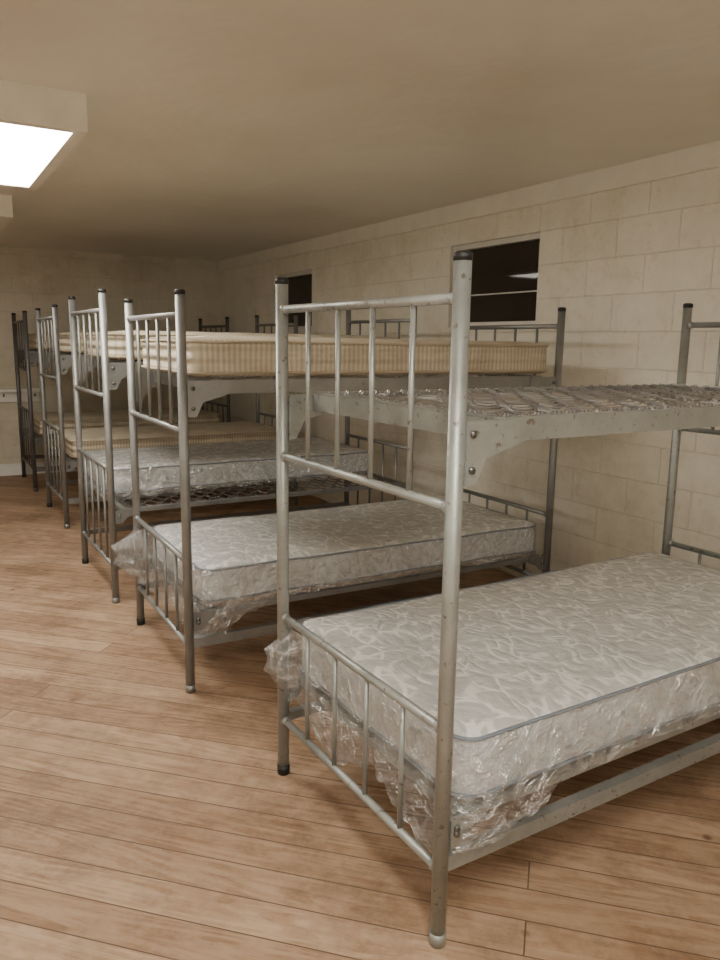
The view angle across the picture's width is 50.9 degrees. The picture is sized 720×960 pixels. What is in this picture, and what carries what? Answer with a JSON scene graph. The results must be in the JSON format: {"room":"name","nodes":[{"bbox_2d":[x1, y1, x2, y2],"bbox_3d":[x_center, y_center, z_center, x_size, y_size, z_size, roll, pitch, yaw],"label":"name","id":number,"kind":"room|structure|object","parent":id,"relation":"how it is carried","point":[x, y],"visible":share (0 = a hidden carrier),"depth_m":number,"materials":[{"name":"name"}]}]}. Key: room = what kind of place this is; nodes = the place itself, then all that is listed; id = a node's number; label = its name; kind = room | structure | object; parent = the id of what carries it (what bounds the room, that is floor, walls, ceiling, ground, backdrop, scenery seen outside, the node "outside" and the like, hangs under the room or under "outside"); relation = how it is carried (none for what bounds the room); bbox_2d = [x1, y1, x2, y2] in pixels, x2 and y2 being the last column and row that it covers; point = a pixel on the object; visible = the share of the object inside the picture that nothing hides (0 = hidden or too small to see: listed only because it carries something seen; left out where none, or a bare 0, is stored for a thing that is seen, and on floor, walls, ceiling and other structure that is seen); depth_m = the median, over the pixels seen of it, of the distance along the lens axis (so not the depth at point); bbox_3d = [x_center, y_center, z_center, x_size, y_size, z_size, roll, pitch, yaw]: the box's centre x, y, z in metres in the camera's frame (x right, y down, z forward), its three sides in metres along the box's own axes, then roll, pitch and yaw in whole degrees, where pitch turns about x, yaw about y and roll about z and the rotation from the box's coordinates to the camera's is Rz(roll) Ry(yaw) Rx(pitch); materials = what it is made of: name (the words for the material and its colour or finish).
{"room":"dormitory","nodes":[
{"label":"dormitory","id":0,"kind":"room"},
{"bbox_2d":[0,246,222,463],"bbox_3d":[-4.427,-1.270,8.222,6.464,2.512,0.200,-5,12,-30],"label":"wall","id":1,"kind":"structure","parent":0,"point":[30,278],"depth_m":8.74,"materials":[{"name":"beige paint"}]},
{"bbox_2d":[0,388,39,401],"bbox_3d":[-5.303,-0.813,7.611,3.870,0.145,0.100,-5,12,-30],"label":"rail","id":2,"kind":"object","parent":1,"relation":"attached to","point":[6,395],"visible":0.7,"depth_m":8.47,"materials":[{"name":"white wood"}]},
{"bbox_2d":[0,460,77,475],"bbox_3d":[-4.386,-0.080,8.338,6.064,0.130,0.030,-5,12,-30],"label":"baseboard","id":3,"kind":"structure","parent":1,"relation":"attached to","point":[16,468],"depth_m":8.61,"materials":[{"name":"white wood"}]},
{"bbox_2d":[0,471,719,959],"bbox_3d":[-1.388,0.995,3.321,6.464,0.100,12.312,-5,12,-30],"label":"floor","id":4,"kind":"structure","parent":0,"point":[143,817],"depth_m":2.49,"materials":[{"name":"brown wood"}]},
{"bbox_2d":[11,311,230,491],"bbox_3d":[-2.628,-0.927,8.472,2.131,1.800,0.966,-5,12,-30],"label":"bunk bed","id":5,"kind":"object","parent":4,"relation":"on","point":[29,356],"visible":0.22,"depth_m":7.94,"materials":[{"name":"grey paint"}]},
{"bbox_2d":[28,333,51,349],"bbox_3d":[-2.608,-1.528,8.369,1.948,0.171,0.898,-5,12,-30],"label":"mattress","id":6,"kind":"object","parent":5,"relation":"on","point":[32,337],"visible":0.13,"depth_m":7.59,"materials":[{"name":"beige fabric"}]},
{"bbox_2d":[33,408,220,434],"bbox_3d":[-2.629,-0.681,8.518,1.948,0.171,0.898,-5,12,-30],"label":"mattress","id":7,"kind":"object","parent":5,"relation":"on","point":[120,418],"visible":0.44,"depth_m":8.15,"materials":[{"name":"beige fabric"}]},
{"bbox_2d":[35,304,297,528],"bbox_3d":[-1.736,-0.644,6.993,2.131,1.800,0.966,-5,12,-30],"label":"bunk bed","id":8,"kind":"object","parent":4,"relation":"on","point":[62,361],"visible":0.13,"depth_m":6.52,"materials":[{"name":"grey metal"}]},
{"bbox_2d":[51,332,88,352],"bbox_3d":[-1.716,-1.247,6.890,1.948,0.173,0.898,-5,12,-30],"label":"mattress","id":9,"kind":"object","parent":8,"relation":"on","point":[64,338],"visible":0.04,"depth_m":6.11,"materials":[{"name":"beige fabric"}]},
{"bbox_2d":[56,421,275,457],"bbox_3d":[-1.737,-0.398,7.039,1.948,0.170,0.898,-5,12,-30],"label":"mattress","id":10,"kind":"object","parent":8,"relation":"on","point":[242,431],"visible":0.56,"depth_m":6.76,"materials":[{"name":"beige fabric"}]},
{"bbox_2d":[68,289,416,603],"bbox_3d":[-0.770,-0.319,5.249,2.131,1.813,0.966,-5,12,-30],"label":"bunk bed","id":11,"kind":"object","parent":4,"relation":"on","point":[113,370],"visible":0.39,"depth_m":4.88,"materials":[{"name":"grey metal"}]},
{"bbox_2d":[83,437,367,499],"bbox_3d":[-0.973,-0.117,5.604,1.997,0.237,0.977,-5,12,-30],"label":"mattress","id":12,"kind":"object","parent":11,"relation":"on","point":[223,463],"visible":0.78,"depth_m":5.23,"materials":[{"name":"fabric"}]},
{"bbox_2d":[86,330,396,359],"bbox_3d":[-0.768,-0.912,5.137,1.948,0.170,0.898,-5,12,-30],"label":"mattress","id":13,"kind":"object","parent":11,"relation":"on","point":[116,339],"visible":0.27,"depth_m":4.47,"materials":[{"name":"beige fabric"}]},
{"bbox_2d":[124,289,565,693],"bbox_3d":[-0.059,-0.068,4.120,2.131,1.745,0.966,-5,12,-29],"label":"bunk bed","id":14,"kind":"object","parent":4,"relation":"on","point":[193,391],"visible":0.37,"depth_m":3.64,"materials":[{"name":"grey metal"}]},
{"bbox_2d":[112,496,535,633],"bbox_3d":[-0.198,0.399,4.244,2.200,0.366,1.168,-5,12,-29],"label":"mattress","id":15,"kind":"object","parent":14,"relation":"on","point":[233,557],"visible":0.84,"depth_m":3.86,"materials":[{"name":"fabric"}]},
{"bbox_2d":[140,335,547,376],"bbox_3d":[-0.048,-0.664,4.013,2.018,0.176,0.898,-5,12,-29],"label":"mattress","id":16,"kind":"object","parent":14,"relation":"on","point":[207,355],"visible":0.72,"depth_m":3.53,"materials":[{"name":"beige fabric"}]},
{"bbox_2d":[275,250,719,948],"bbox_3d":[0.864,0.195,2.750,2.131,1.745,0.966,-5,12,-31],"label":"bunk bed","id":17,"kind":"object","parent":4,"relation":"on","point":[472,438],"visible":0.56,"depth_m":2.16,"materials":[{"name":"silver metal"}]},
{"bbox_2d":[267,552,719,853],"bbox_3d":[0.778,0.674,2.864,2.122,0.393,1.162,-5,12,-31],"label":"mattress","id":18,"kind":"object","parent":17,"relation":"on","point":[555,669],"visible":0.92,"depth_m":2.40,"materials":[{"name":"fabric"}]},
{"bbox_2d":[0,0,719,260],"bbox_3d":[-1.350,-1.575,2.854,6.464,0.100,12.312,-5,12,-30],"label":"ceiling","id":19,"kind":"structure","parent":0,"point":[218,130],"depth_m":3.10,"materials":[{"name":"paint"}]},
{"bbox_2d":[0,194,12,231],"bbox_3d":[-3.056,-1.998,5.724,0.630,0.145,1.440,-5,12,-30],"label":"fluorescent ceiling light","id":20,"kind":"object","parent":19,"relation":"attached to","point":[6,208],"visible":1,"depth_m":5.26,"materials":[{"name":"white plastic"}]},
{"bbox_2d":[0,79,87,189],"bbox_3d":[-1.738,-1.575,3.512,0.630,0.145,1.440,-5,12,-30],"label":"fluorescent ceiling light","id":21,"kind":"object","parent":19,"relation":"attached to","point":[40,126],"visible":1,"depth_m":3.06,"materials":[{"name":"white plastic"}]},
{"bbox_2d":[220,167,719,577],"bbox_3d":[1.334,-0.534,4.651,0.200,2.512,11.912,-5,12,-30],"label":"wall","id":22,"kind":"structure","parent":0,"point":[623,264],"depth_m":4.47,"materials":[{"name":"beige brick"}]},
{"bbox_2d":[277,270,311,329],"bbox_3d":[-0.641,-1.836,7.783,0.060,0.575,0.880,-5,12,-30],"label":"window","id":23,"kind":"structure","parent":22,"relation":"in","point":[300,283],"depth_m":7.75,"materials":[{"name":"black glass"}]},
{"bbox_2d":[219,140,719,270],"bbox_3d":[1.256,-1.702,4.381,0.022,0.118,11.912,-5,12,-30],"label":"trim","id":24,"kind":"structure","parent":22,"relation":"attached to","point":[703,157],"depth_m":4.75,"materials":[{"name":"beige paint"}]},
{"bbox_2d":[454,232,539,325],"bbox_3d":[0.932,-1.332,5.142,0.060,0.575,0.910,-5,12,-30],"label":"window","id":25,"kind":"structure","parent":22,"relation":"in","point":[504,281],"depth_m":5.09,"materials":[{"name":"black glass"}]}
]}

